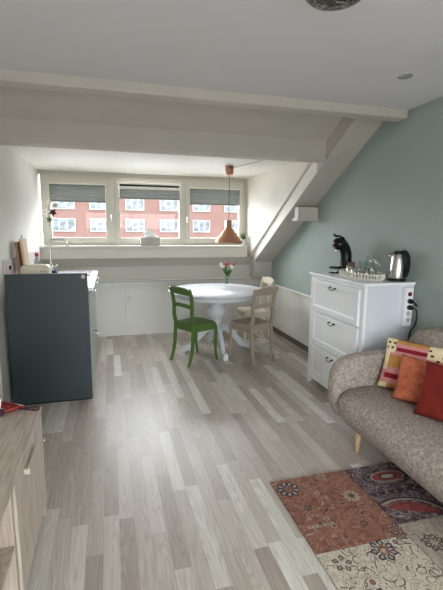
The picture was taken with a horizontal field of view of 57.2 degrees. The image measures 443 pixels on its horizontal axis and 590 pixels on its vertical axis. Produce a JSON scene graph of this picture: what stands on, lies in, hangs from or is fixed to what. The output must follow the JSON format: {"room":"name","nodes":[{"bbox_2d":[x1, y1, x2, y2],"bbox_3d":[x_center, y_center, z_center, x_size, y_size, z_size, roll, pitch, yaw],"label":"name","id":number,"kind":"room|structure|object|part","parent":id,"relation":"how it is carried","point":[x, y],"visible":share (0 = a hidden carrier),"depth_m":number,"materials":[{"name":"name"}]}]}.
{"room":"studio apartment","nodes":[
{"label":"studio apartment","id":0,"kind":"room"},
{"bbox_2d":[0,145,43,401],"bbox_3d":[-1.437,-0.338,1.701,0.100,3.100,8.100,-2,9,-15],"label":"wall","id":1,"kind":"structure","parent":0,"point":[20,197],"depth_m":3.92,"materials":[{"name":"white paint"}]},
{"bbox_2d":[0,307,7,408],"bbox_3d":[-1.766,0.373,3.241,0.021,1.200,0.185,-2,9,-15],"label":"trim","id":2,"kind":"structure","parent":1,"relation":"attached to","point":[3,384],"depth_m":3.26,"materials":[{"name":"paint"}]},
{"bbox_2d":[2,249,40,286],"bbox_3d":[-2.086,-0.328,4.348,0.029,0.226,1.880,-2,9,-15],"label":"backsplash","id":3,"kind":"structure","parent":1,"relation":"attached to","point":[9,265],"depth_m":3.80,"materials":[{"name":"white tile"}]},
{"bbox_3d":[-1.874,-0.246,3.590,0.010,0.110,0.180,-2,9,-15],"label":"socket plate","id":4,"kind":"part","parent":3,"relation":"part of","materials":[{"name":"white plastic"}]},
{"bbox_2d":[0,117,326,162],"bbox_3d":[-0.420,-1.370,3.630,2.940,0.202,0.160,-2,9,-15],"label":"ceiling beam","id":5,"kind":"structure","parent":1,"relation":"attached to","point":[13,131],"depth_m":3.52,"materials":[{"name":"paint"}]},
{"bbox_2d":[37,170,271,279],"bbox_3d":[-0.846,-0.575,5.838,3.219,2.260,0.360,-2,9,-15],"label":"wall","id":6,"kind":"structure","parent":0,"point":[191,267],"depth_m":5.84,"materials":[{"name":"paint"}]},
{"bbox_2d":[40,174,116,244],"bbox_3d":[-1.927,-1.145,5.517,0.945,0.930,0.143,-2,9,-15],"label":"window","id":7,"kind":"structure","parent":6,"relation":"in","point":[109,182],"depth_m":5.51,"materials":[{"name":"paint"}]},
{"bbox_2d":[48,182,105,202],"bbox_3d":[-1.923,-1.367,5.436,0.715,0.245,0.024,-2,9,-15],"label":"blind","id":8,"kind":"object","parent":7,"relation":"attached to","point":[59,192],"visible":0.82,"depth_m":5.43,"materials":[{"name":"fabric"}]},
{"bbox_3d":[-1.922,-1.480,5.418,0.715,0.018,0.024,-2,9,-15],"label":"head rail","id":9,"kind":"part","parent":8,"relation":"part of","materials":[{"name":"white metal"}]},
{"bbox_3d":[-1.924,-1.253,5.455,0.715,0.014,0.022,-2,9,-15],"label":"rail","id":10,"kind":"part","parent":8,"relation":"part of","materials":[{"name":"metal"}]},
{"bbox_2d":[39,245,247,258],"bbox_3d":[-1.012,-0.616,5.761,2.859,0.173,0.215,-2,9,-15],"label":"trim","id":11,"kind":"structure","parent":6,"relation":"attached to","point":[57,251],"depth_m":5.64,"materials":[{"name":"paint"}]},
{"bbox_2d":[42,199,57,244],"bbox_3d":[-2.222,-0.946,5.320,0.216,0.599,0.090,-1,9,-7],"label":"orchid","id":12,"kind":"object","parent":11,"relation":"on","point":[55,205],"visible":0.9,"depth_m":5.27,"materials":[{"name":"white plant"}]},
{"bbox_2d":[140,228,159,245],"bbox_3d":[-1.005,-0.824,5.726,0.270,0.250,0.120,-2,9,-15],"label":"tissue box","id":13,"kind":"object","parent":11,"relation":"on","point":[150,239],"visible":0.96,"depth_m":5.69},
{"bbox_2d":[241,233,246,244],"bbox_3d":[0.341,-0.838,6.063,0.178,0.192,0.164,-3,10,-22],"label":"potted plant","id":14,"kind":"object","parent":11,"relation":"on","point":[243,236],"visible":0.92,"depth_m":6.03,"materials":[{"name":"green plant"}]},
{"bbox_2d":[114,177,182,244],"bbox_3d":[-1.021,-1.182,5.795,0.950,0.930,0.080,-2,9,-15],"label":"window","id":15,"kind":"structure","parent":6,"relation":"in","point":[120,241],"depth_m":5.74,"materials":[{"name":"paint"}]},
{"bbox_2d":[119,182,179,199],"bbox_3d":[-0.999,-1.447,5.679,0.840,0.220,0.024,-2,9,-15],"label":"blind","id":16,"kind":"object","parent":15,"relation":"attached to","point":[150,191],"visible":1,"depth_m":5.67,"materials":[{"name":"fabric"}]},
{"bbox_3d":[-0.998,-1.487,5.672,0.820,0.038,0.024,-2,9,-15],"label":"rail","id":17,"kind":"part","parent":16,"relation":"part of","materials":[{"name":"white metal"}]},
{"bbox_3d":[-0.998,-1.544,5.663,0.840,0.024,0.024,-2,9,-15],"label":"head rail","id":18,"kind":"part","parent":16,"relation":"part of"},
{"bbox_3d":[-1.000,-1.345,5.695,0.840,0.014,0.022,-2,9,-15],"label":"rail","id":19,"kind":"part","parent":16,"relation":"part of","materials":[{"name":"metal"}]},
{"bbox_2d":[183,179,243,244],"bbox_3d":[-0.115,-1.209,6.008,0.910,0.930,0.143,-2,9,-15],"label":"window","id":20,"kind":"structure","parent":6,"relation":"in","point":[187,240],"depth_m":5.95,"materials":[{"name":"paint"}]},
{"bbox_2d":[189,187,239,205],"bbox_3d":[-0.092,-1.434,5.932,0.760,0.240,0.024,-2,9,-15],"label":"blind","id":21,"kind":"object","parent":20,"relation":"attached to","point":[198,196],"visible":1,"depth_m":5.93,"materials":[{"name":"fabric"}]},
{"bbox_3d":[-0.091,-1.544,5.914,0.760,0.018,0.024,-2,9,-15],"label":"head rail","id":22,"kind":"part","parent":21,"relation":"part of","materials":[{"name":"white metal"}]},
{"bbox_3d":[-0.093,-1.323,5.950,0.760,0.014,0.022,-2,9,-15],"label":"rail","id":23,"kind":"part","parent":21,"relation":"part of","materials":[{"name":"metal"}]},
{"bbox_2d":[0,86,342,140],"bbox_3d":[-0.169,-1.617,3.207,3.220,0.510,0.780,-2,9,-15],"label":"ceiling","id":24,"kind":"structure","parent":0,"point":[20,103],"depth_m":3.36,"materials":[{"name":"paint"}]},
{"bbox_2d":[11,329,391,589],"bbox_3d":[0.151,1.186,2.389,3.420,0.100,8.100,-2,9,-15],"label":"floor","id":25,"kind":"structure","parent":0,"point":[160,479],"depth_m":2.62,"materials":[{"name":"laminate"}]},
{"bbox_2d":[0,407,46,589],"bbox_3d":[-0.917,1.011,1.214,0.522,0.602,1.780,-2,9,-15],"label":"tv cabinet","id":26,"kind":"object","parent":25,"relation":"on","point":[23,496],"visible":0.99,"depth_m":1.64,"materials":[{"name":"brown wood"}]},
{"bbox_2d":[0,398,24,416],"bbox_3d":[-1.087,0.543,1.998,0.214,0.071,0.116,-4,10,-25],"label":"ornament","id":27,"kind":"object","parent":26,"relation":"on","point":[9,406],"visible":1,"depth_m":2.00,"materials":[{"name":"plastic"}]},
{"bbox_2d":[18,406,39,410],"bbox_3d":[-0.980,0.569,2.036,0.135,0.008,0.049,0,9,-3],"label":"cord","id":28,"kind":"object","parent":26,"relation":"on","point":[38,407],"visible":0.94,"depth_m":2.03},
{"bbox_3d":[-0.810,0.695,1.733,0.023,0.026,0.210,-2,9,-15],"label":"handle","id":29,"kind":"part","parent":26,"relation":"part of","materials":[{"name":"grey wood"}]},
{"bbox_2d":[4,273,98,404],"bbox_3d":[-1.612,0.267,4.142,0.693,1.126,1.468,-2,9,-15],"label":"kitchen cabinet","id":30,"kind":"object","parent":25,"relation":"on","point":[52,317],"visible":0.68,"depth_m":3.44,"materials":[{"name":"black wood"}]},
{"bbox_3d":[-1.223,0.351,3.832,0.018,0.845,0.570,-2,9,-15],"label":"door","id":31,"kind":"part","parent":30,"relation":"part of","materials":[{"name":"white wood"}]},
{"bbox_2d":[88,271,97,290],"bbox_3d":[-1.619,-0.151,4.096,0.683,0.034,1.451,-2,9,-15],"label":"countertop","id":32,"kind":"structure","parent":30,"relation":"on","point":[92,278],"depth_m":3.95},
{"bbox_2d":[14,242,22,273],"bbox_3d":[-1.911,-0.320,3.852,0.037,0.368,0.200,-2,9,-15],"label":"cutting board","id":33,"kind":"object","parent":32,"relation":"on","point":[16,244],"visible":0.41,"depth_m":3.78,"materials":[{"name":"brown wood"}]},
{"bbox_2d":[19,235,29,264],"bbox_3d":[-1.894,-0.362,3.923,0.061,0.430,0.220,-2,9,-15],"label":"cutting board","id":34,"kind":"object","parent":32,"relation":"on","point":[23,243],"visible":0.63,"depth_m":3.85,"materials":[{"name":"brown wood"}]},
{"bbox_2d":[20,264,51,273],"bbox_3d":[-1.692,-0.192,3.713,0.250,0.168,0.199,-2,9,-15],"label":"bin","id":35,"kind":"object","parent":32,"relation":"on","point":[28,268],"visible":0.4,"depth_m":3.64,"materials":[{"name":"beige plastic"}]},
{"bbox_2d":[49,238,67,267],"bbox_3d":[-1.684,-0.386,4.198,0.204,0.396,0.051,-2,9,-15],"label":"tap","id":36,"kind":"object","parent":32,"relation":"on","point":[53,239],"visible":0.84,"depth_m":4.17,"materials":[{"name":"silver metal"}]},
{"bbox_2d":[57,270,91,275],"bbox_3d":[-1.708,-0.245,4.530,0.490,0.011,0.522,-2,9,-15],"label":"cooktop","id":37,"kind":"object","parent":32,"relation":"in","point":[88,272],"visible":0.4,"depth_m":4.65,"materials":[{"name":"white metal"}]},
{"bbox_3d":[-1.355,0.273,4.308,0.018,0.845,0.410,-2,9,-15],"label":"door","id":38,"kind":"part","parent":30,"relation":"part of","materials":[{"name":"white wood"}]},
{"bbox_3d":[-1.466,0.207,4.712,0.018,0.845,0.420,-2,9,-15],"label":"door","id":39,"kind":"part","parent":30,"relation":"part of","materials":[{"name":"white wood"}]},
{"bbox_2d":[95,283,266,336],"bbox_3d":[-0.858,0.202,5.919,3.184,0.700,0.099,-2,9,-15],"label":"base cabinet","id":40,"kind":"object","parent":25,"relation":"on","point":[130,310],"visible":0.51,"depth_m":5.81,"materials":[{"name":"paint"}]},
{"bbox_3d":[-1.531,0.223,5.725,0.365,0.659,0.018,-2,9,-15],"label":"sliding door","id":41,"kind":"part","parent":40,"relation":"part of","materials":[{"name":"paint"}]},
{"bbox_3d":[-0.880,0.204,5.877,0.980,0.659,0.018,-2,9,-15],"label":"sliding door","id":42,"kind":"part","parent":40,"relation":"part of","materials":[{"name":"paint"}]},
{"bbox_2d":[95,276,261,286],"bbox_3d":[-0.834,-0.185,5.844,3.217,0.090,0.155,-2,9,-15],"label":"trim","id":43,"kind":"structure","parent":40,"relation":"on","point":[233,280],"depth_m":5.84,"materials":[{"name":"paint"}]},
{"bbox_3d":[0.076,0.167,6.161,1.055,0.659,0.018,-2,9,-15],"label":"sliding door","id":44,"kind":"part","parent":40,"relation":"part of","materials":[{"name":"paint"}]},
{"bbox_2d":[169,286,217,366],"bbox_3d":[-0.321,0.323,4.663,0.440,0.884,0.392,-8,13,-43],"label":"dining chair","id":45,"kind":"object","parent":25,"relation":"on","point":[194,325],"visible":1,"depth_m":4.58,"materials":[{"name":"green paint"}]},
{"bbox_3d":[-0.552,0.527,4.702,0.104,0.463,0.035,-8,13,-43],"label":"leg","id":46,"kind":"part","parent":45,"relation":"part of","materials":[{"name":"green paint"}]},
{"bbox_3d":[-0.550,0.104,4.638,0.102,0.431,0.043,-8,13,-43],"label":"post","id":47,"kind":"part","parent":45,"relation":"part of","materials":[{"name":"green paint"}]},
{"bbox_3d":[-0.460,-0.050,4.467,0.050,0.088,0.338,-8,13,-43],"label":"rail","id":48,"kind":"part","parent":45,"relation":"part of","materials":[{"name":"green paint"}]},
{"bbox_3d":[-0.437,0.116,4.517,0.037,0.055,0.338,-8,13,-43],"label":"rail","id":49,"kind":"part","parent":45,"relation":"part of","materials":[{"name":"green paint"}]},
{"bbox_3d":[-0.331,0.567,4.471,0.104,0.463,0.035,-8,13,-43],"label":"leg","id":50,"kind":"part","parent":45,"relation":"part of","materials":[{"name":"green paint"}]},
{"bbox_3d":[-0.323,0.145,4.400,0.102,0.431,0.043,-8,13,-43],"label":"post","id":51,"kind":"part","parent":45,"relation":"part of","materials":[{"name":"green paint"}]},
{"bbox_3d":[-0.303,0.356,4.686,0.318,0.058,0.355,-8,13,-43],"label":"seat frame","id":52,"kind":"part","parent":45,"relation":"part of","materials":[{"name":"green paint"}]},
{"bbox_3d":[-0.294,0.314,4.688,0.344,0.028,0.392,-8,13,-43],"label":"seat","id":53,"kind":"part","parent":45,"relation":"part of","materials":[{"name":"green paint"}]},
{"bbox_3d":[-0.303,0.501,4.951,0.060,0.435,0.035,-8,13,-43],"label":"leg","id":54,"kind":"part","parent":45,"relation":"part of","materials":[{"name":"green paint"}]},
{"bbox_3d":[-0.066,0.543,4.703,0.060,0.435,0.035,-8,13,-43],"label":"leg","id":55,"kind":"part","parent":45,"relation":"part of","materials":[{"name":"green paint"}]},
{"bbox_2d":[168,283,260,360],"bbox_3d":[-0.063,0.312,5.055,1.184,0.772,1.184,-2,9,-15],"label":"dining table","id":56,"kind":"object","parent":25,"relation":"on","point":[216,294],"visible":0.81,"depth_m":4.94,"materials":[{"name":"white wood"}]},
{"bbox_2d":[220,261,234,284],"bbox_3d":[0.077,-0.284,5.320,0.214,0.318,0.150,-2,9,-15],"label":"tulip vase","id":57,"kind":"object","parent":56,"relation":"on","point":[227,273],"visible":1,"depth_m":5.31,"materials":[{"name":"clear glass"}]},
{"bbox_2d":[228,287,278,366],"bbox_3d":[0.362,0.326,4.678,0.392,0.884,0.440,-7,12,-41],"label":"dining chair","id":58,"kind":"object","parent":25,"relation":"on","point":[252,324],"visible":0.99,"depth_m":4.58,"materials":[{"name":"beige paint"}]},
{"bbox_3d":[0.104,0.538,4.742,0.035,0.435,0.060,-7,12,-41],"label":"leg","id":59,"kind":"part","parent":58,"relation":"part of","materials":[{"name":"beige paint"}]},
{"bbox_3d":[0.337,0.316,4.706,0.392,0.028,0.344,-7,12,-41],"label":"seat","id":60,"kind":"part","parent":58,"relation":"part of","materials":[{"name":"beige paint"}]},
{"bbox_3d":[0.345,0.359,4.703,0.355,0.058,0.318,-7,12,-41],"label":"seat frame","id":61,"kind":"part","parent":58,"relation":"part of","materials":[{"name":"beige paint"}]},
{"bbox_3d":[0.346,0.570,4.486,0.035,0.463,0.104,-7,12,-41],"label":"leg","id":62,"kind":"part","parent":58,"relation":"part of","materials":[{"name":"beige paint"}]},
{"bbox_3d":[0.346,0.148,4.416,0.043,0.431,0.102,-7,12,-41],"label":"post","id":63,"kind":"part","parent":58,"relation":"part of","materials":[{"name":"beige paint"}]},
{"bbox_3d":[0.471,0.123,4.522,0.338,0.055,0.037,-7,12,-41],"label":"rail","id":64,"kind":"part","parent":58,"relation":"part of","materials":[{"name":"beige paint"}]},
{"bbox_3d":[0.494,-0.043,4.470,0.338,0.088,0.050,-7,12,-41],"label":"rail","id":65,"kind":"part","parent":58,"relation":"part of","materials":[{"name":"beige paint"}]},
{"bbox_3d":[0.588,0.538,4.697,0.035,0.463,0.104,-7,12,-41],"label":"leg","id":66,"kind":"part","parent":58,"relation":"part of","materials":[{"name":"beige paint"}]},
{"bbox_3d":[0.595,0.115,4.632,0.043,0.431,0.102,-7,12,-41],"label":"post","id":67,"kind":"part","parent":58,"relation":"part of","materials":[{"name":"beige paint"}]},
{"bbox_2d":[235,276,274,341],"bbox_3d":[0.435,0.207,5.422,0.440,0.884,0.392,-2,9,-15],"label":"dining chair","id":68,"kind":"object","parent":25,"relation":"on","point":[245,312],"visible":0.57,"depth_m":5.32,"materials":[{"name":"beige paint"}]},
{"bbox_3d":[0.295,0.459,5.243,0.060,0.435,0.035,-2,9,-15],"label":"leg","id":69,"kind":"part","parent":68,"relation":"part of","materials":[{"name":"beige paint"}]},
{"bbox_3d":[0.411,0.244,5.421,0.318,0.058,0.355,-2,9,-15],"label":"seat frame","id":70,"kind":"part","parent":68,"relation":"part of","materials":[{"name":"beige paint"}]},
{"bbox_3d":[0.399,0.203,5.411,0.344,0.028,0.392,-2,9,-15],"label":"seat","id":71,"kind":"part","parent":68,"relation":"part of","materials":[{"name":"beige paint"}]},
{"bbox_3d":[0.549,-0.039,5.587,0.102,0.431,0.043,-2,9,-15],"label":"post","id":72,"kind":"part","parent":68,"relation":"part of","materials":[{"name":"beige paint"}]},
{"bbox_3d":[0.627,-0.193,5.410,0.050,0.088,0.338,-2,9,-15],"label":"rail","id":73,"kind":"part","parent":68,"relation":"part of","materials":[{"name":"beige paint"}]},
{"bbox_3d":[0.632,0.434,5.344,0.104,0.463,0.035,-2,9,-15],"label":"leg","id":74,"kind":"part","parent":68,"relation":"part of","materials":[{"name":"beige paint"}]},
{"bbox_3d":[0.636,0.012,5.272,0.102,0.431,0.043,-2,9,-15],"label":"post","id":75,"kind":"part","parent":68,"relation":"part of","materials":[{"name":"beige paint"}]},
{"bbox_2d":[270,462,442,589],"bbox_3d":[1.209,1.237,1.781,1.421,0.010,1.768,-2,9,-15],"label":"rug","id":76,"kind":"object","parent":25,"relation":"on","point":[372,527],"visible":0.97,"depth_m":2.08,"materials":[{"name":"fabric"}]},
{"bbox_2d":[307,271,415,388],"bbox_3d":[1.185,0.382,3.657,0.499,1.100,0.930,-2,9,-15],"label":"dresser","id":77,"kind":"object","parent":25,"relation":"on","point":[348,315],"depth_m":3.33,"materials":[{"name":"wood"}]},
{"bbox_3d":[0.988,0.684,3.671,0.030,0.307,0.765,-2,9,-15],"label":"drawer","id":78,"kind":"part","parent":77,"relation":"part of","materials":[{"name":"white paint"}]},
{"bbox_3d":[0.991,0.360,3.618,0.030,0.305,0.765,-2,9,-15],"label":"drawer","id":79,"kind":"part","parent":77,"relation":"part of","materials":[{"name":"white paint"}]},
{"bbox_3d":[0.986,0.043,3.565,0.030,0.293,0.765,-2,9,-15],"label":"drawer","id":80,"kind":"part","parent":77,"relation":"part of","materials":[{"name":"white paint"}]},
{"bbox_2d":[329,233,351,273],"bbox_3d":[1.128,-0.396,3.845,0.227,0.376,0.140,-2,9,-15],"label":"coffee machine","id":81,"kind":"object","parent":77,"relation":"on","point":[340,244],"visible":0.88,"depth_m":3.81,"materials":[{"name":"black plastic"}]},
{"bbox_2d":[329,266,340,268],"bbox_3d":[1.094,-0.255,3.859,0.160,0.040,0.104,-2,9,-15],"label":"drip tray","id":82,"kind":"object","parent":81,"relation":"on","point":[331,267],"depth_m":3.82,"materials":[{"name":"black plastic"}]},
{"bbox_2d":[339,269,384,280],"bbox_3d":[1.212,-0.180,3.536,0.280,0.050,0.534,-2,9,-15],"label":"serving tray","id":83,"kind":"object","parent":77,"relation":"on","point":[381,276],"visible":0.88,"depth_m":3.40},
{"bbox_2d":[346,265,353,274],"bbox_3d":[1.134,-0.219,3.592,0.062,0.085,0.061,-2,9,-15],"label":"metal cup","id":84,"kind":"object","parent":83,"relation":"on","point":[348,267],"visible":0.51,"depth_m":3.57,"materials":[{"name":"silver metal"}]},
{"bbox_2d":[351,267,357,275],"bbox_3d":[1.147,-0.201,3.509,0.058,0.075,0.057,-2,9,-15],"label":"metal cup","id":85,"kind":"object","parent":83,"relation":"on","point":[353,269],"visible":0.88,"depth_m":3.49,"materials":[{"name":"silver metal"}]},
{"bbox_2d":[363,268,369,276],"bbox_3d":[1.232,-0.190,3.461,0.056,0.070,0.055,-2,9,-15],"label":"metal cup","id":86,"kind":"object","parent":83,"relation":"on","point":[367,271],"visible":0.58,"depth_m":3.44,"materials":[{"name":"silver metal"}]},
{"bbox_3d":[1.318,0.457,3.281,0.443,1.075,0.020,-2,9,-15],"label":"panel","id":87,"kind":"part","parent":77,"relation":"part of","materials":[{"name":"wood"}]},
{"bbox_2d":[387,250,410,281],"bbox_3d":[1.424,-0.239,3.283,0.150,0.250,0.155,-2,9,-15],"label":"electric kettle","id":88,"kind":"object","parent":77,"relation":"on","point":[399,269],"visible":1,"depth_m":3.24,"materials":[{"name":"silver metal"}]},
{"bbox_3d":[1.471,-0.247,3.249,0.070,0.222,0.032,7,11,36],"label":"handle","id":89,"kind":"part","parent":88,"relation":"part of","materials":[{"name":"black plastic"}]},
{"bbox_3d":[1.474,0.095,3.228,0.072,0.310,0.050,-2,9,-15],"label":"power strip","id":90,"kind":"part","parent":77,"relation":"part of","materials":[{"name":"white plastic"}]},
{"bbox_2d":[407,299,417,306],"bbox_3d":[1.514,0.062,3.196,0.101,0.066,0.050,-5,10,-28],"label":"plug","id":91,"kind":"object","parent":77,"relation":"attached to","point":[410,301],"visible":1,"depth_m":3.17,"materials":[{"name":"black plastic"}]},
{"bbox_2d":[407,305,417,339],"bbox_3d":[1.497,0.532,3.280,0.083,0.920,0.081,-2,9,-15],"label":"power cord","id":92,"kind":"object","parent":77,"relation":"attached to","point":[409,307],"visible":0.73,"depth_m":3.20,"materials":[{"name":"black plastic"}]},
{"bbox_2d":[328,327,442,503],"bbox_3d":[1.424,0.763,2.095,0.810,0.852,2.060,-2,9,-15],"label":"sofa","id":93,"kind":"object","parent":25,"relation":"on","point":[413,442],"visible":0.73,"depth_m":2.54,"materials":[{"name":"fabric"}]},
{"bbox_3d":[1.162,0.644,3.021,0.798,0.496,0.120,-2,9,-15],"label":"arm","id":94,"kind":"part","parent":93,"relation":"part of","materials":[{"name":"fabric"}]},
{"bbox_3d":[0.933,1.002,2.770,0.044,0.157,0.044,-2,9,-15],"label":"leg","id":95,"kind":"part","parent":93,"relation":"part of","materials":[{"name":"brown wood"}]},
{"bbox_3d":[1.381,0.919,2.098,0.701,0.272,1.880,-2,9,-15],"label":"seat","id":96,"kind":"part","parent":93,"relation":"part of","materials":[{"name":"fabric"}]},
{"bbox_2d":[377,337,442,388],"bbox_3d":[1.331,0.502,2.746,0.174,0.334,0.501,-8,13,-44],"label":"cushion","id":97,"kind":"object","parent":93,"relation":"on","point":[388,378],"visible":0.51,"depth_m":2.80,"materials":[{"name":"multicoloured fabric"}]},
{"bbox_2d":[391,354,442,403],"bbox_3d":[1.280,0.559,2.599,0.152,0.274,0.323,-8,12,-41],"label":"cushion","id":98,"kind":"object","parent":93,"relation":"on","point":[410,380],"visible":0.68,"depth_m":2.62,"materials":[{"name":"orange fabric"}]},
{"bbox_3d":[1.697,0.653,2.163,0.240,0.651,1.980,-2,9,-15],"label":"backrest","id":99,"kind":"part","parent":93,"relation":"part of","materials":[{"name":"fabric"}]},
{"bbox_2d":[413,361,442,421],"bbox_3d":[1.345,0.589,2.323,0.161,0.306,0.422,-7,12,-38],"label":"cushion","id":100,"kind":"object","parent":93,"relation":"on","point":[430,401],"visible":1,"depth_m":2.40,"materials":[{"name":"red fabric"}]},
{"bbox_2d":[0,0,442,178],"bbox_3d":[0.181,-1.500,1.931,3.420,0.850,8.050,-2,9,-15],"label":"ceiling","id":101,"kind":"structure","parent":0,"point":[356,54],"depth_m":2.21,"materials":[{"name":"paint"}]},
{"bbox_2d":[215,220,242,242],"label":"pendant lamp","id":102,"kind":"object","parent":101,"relation":"hanging from","point":[228,234],"depth_m":4.92,"materials":[{"name":"orange metal"}]},
{"bbox_3d":[0.089,-0.779,5.002,0.344,0.275,0.344,-2,9,-15],"label":"lamp shade","id":103,"kind":"part","parent":102,"relation":"part of","materials":[{"name":"orange metal"}]},
{"bbox_2d":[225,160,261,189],"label":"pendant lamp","id":104,"kind":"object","parent":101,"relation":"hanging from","point":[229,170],"depth_m":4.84,"materials":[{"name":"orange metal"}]},
{"bbox_2d":[305,0,359,10],"bbox_3d":[0.455,-1.192,1.611,0.271,0.061,0.271,-2,9,-15],"label":"ceiling lamp","id":105,"kind":"object","parent":101,"relation":"attached to","point":[323,5],"visible":1,"depth_m":1.64,"materials":[{"name":"silver metal"}]},
{"bbox_2d":[397,73,412,78],"bbox_3d":[1.145,-1.364,2.538,0.094,0.006,0.094,-2,9,-15],"label":"recessed light","id":106,"kind":"object","parent":101,"relation":"in","point":[405,75],"visible":1,"depth_m":2.53,"materials":[{"name":"silver metal"}]},
{"bbox_2d":[246,162,310,256],"bbox_3d":[0.696,-0.989,5.183,0.060,1.282,2.092,-2,10,-16],"label":"wall","id":107,"kind":"structure","parent":0,"point":[267,192],"depth_m":5.39,"materials":[{"name":"paint"}]},
{"bbox_2d":[253,163,317,261],"bbox_3d":[0.724,-0.986,5.065,0.006,1.307,1.830,-2,9,-15],"label":"trim","id":108,"kind":"structure","parent":107,"relation":"attached to","point":[311,171],"depth_m":4.80,"materials":[{"name":"paint"}]},
{"bbox_2d":[266,96,442,336],"bbox_3d":[1.766,-0.450,2.568,0.100,3.100,8.100,-2,9,-15],"label":"wall","id":109,"kind":"structure","parent":0,"point":[388,199],"depth_m":3.50,"materials":[{"name":"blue paint"}]},
{"bbox_2d":[0,69,407,121],"bbox_3d":[-0.076,-1.410,2.886,3.218,0.087,0.125,-2,9,-15],"label":"beam","id":110,"kind":"structure","parent":109,"relation":"attached to","point":[8,78],"depth_m":2.80,"materials":[{"name":"paint"}]},
{"bbox_2d":[266,284,310,352],"bbox_3d":[1.017,0.336,5.155,0.044,0.712,2.375,-2,9,-15],"label":"wall panel","id":111,"kind":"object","parent":109,"relation":"attached to","point":[291,320],"depth_m":5.40,"materials":[{"name":"white paint"}]},
{"bbox_2d":[292,207,318,220],"bbox_3d":[0.975,-0.936,4.707,0.274,0.159,0.140,-2,9,-15],"label":"trim","id":112,"kind":"structure","parent":109,"relation":"attached to","point":[301,213],"depth_m":4.66,"materials":[{"name":"paint"}]},
{"bbox_2d":[254,117,382,261],"bbox_3d":[0.980,-1.196,4.645,0.280,1.856,2.700,-2,9,-15],"label":"beam","id":113,"kind":"structure","parent":109,"relation":"attached to","point":[350,135],"depth_m":4.10,"materials":[{"name":"paint"}]},
{"label":"outside","id":114,"kind":"structure","parent":0,"visible":0},
{"bbox_2d":[39,175,237,243],"bbox_3d":[-0.122,-5.676,56.758,66.180,24.120,10.100,-2,9,-15],"label":"apartment building","id":115,"kind":"structure","parent":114,"point":[72,219],"depth_m":48.39,"materials":[{"name":"red brick"}]},
{"bbox_3d":[-17.988,-10.457,45.826,2.600,1.400,0.050,-2,9,-15],"label":"pane","id":116,"kind":"part","parent":115,"relation":"part of","materials":[{"name":"white glass"}]},
{"bbox_3d":[-18.009,-7.989,46.224,2.600,1.400,0.050,-2,9,-15],"label":"pane","id":117,"kind":"part","parent":115,"relation":"part of","materials":[{"name":"white glass"}]},
{"bbox_3d":[-14.110,-10.594,46.877,2.100,1.400,0.050,-2,9,-15],"label":"pane","id":118,"kind":"part","parent":115,"relation":"part of","materials":[{"name":"white glass"}]},
{"bbox_3d":[-14.131,-8.126,47.275,2.100,1.400,0.050,-2,9,-15],"label":"pane","id":119,"kind":"part","parent":115,"relation":"part of","materials":[{"name":"white glass"}]},
{"bbox_3d":[-10.232,-10.730,47.927,2.100,1.400,0.050,-2,9,-15],"label":"pane","id":120,"kind":"part","parent":115,"relation":"part of","materials":[{"name":"white glass"}]},
{"bbox_3d":[-10.254,-8.262,48.326,2.100,1.400,0.050,-2,9,-15],"label":"pane","id":121,"kind":"part","parent":115,"relation":"part of","materials":[{"name":"white glass"}]},
{"bbox_3d":[-6.354,-10.866,48.978,2.100,1.400,0.050,-2,9,-15],"label":"pane","id":122,"kind":"part","parent":115,"relation":"part of","materials":[{"name":"white glass"}]},
{"bbox_3d":[-6.376,-8.398,49.376,2.100,1.400,0.050,-2,9,-15],"label":"pane","id":123,"kind":"part","parent":115,"relation":"part of","materials":[{"name":"white glass"}]},
{"bbox_3d":[-2.477,-11.002,50.029,2.100,1.400,0.050,-2,9,-15],"label":"pane","id":124,"kind":"part","parent":115,"relation":"part of","materials":[{"name":"white glass"}]},
{"bbox_3d":[-2.498,-8.534,50.427,2.100,1.400,0.050,-2,9,-15],"label":"pane","id":125,"kind":"part","parent":115,"relation":"part of","materials":[{"name":"white glass"}]},
{"bbox_3d":[1.401,-11.138,51.080,2.100,1.400,0.050,-2,9,-15],"label":"pane","id":126,"kind":"part","parent":115,"relation":"part of","materials":[{"name":"white glass"}]},
{"bbox_3d":[1.380,-8.670,51.478,2.100,1.400,0.050,-2,9,-15],"label":"pane","id":127,"kind":"part","parent":115,"relation":"part of","materials":[{"name":"white glass"}]}
]}

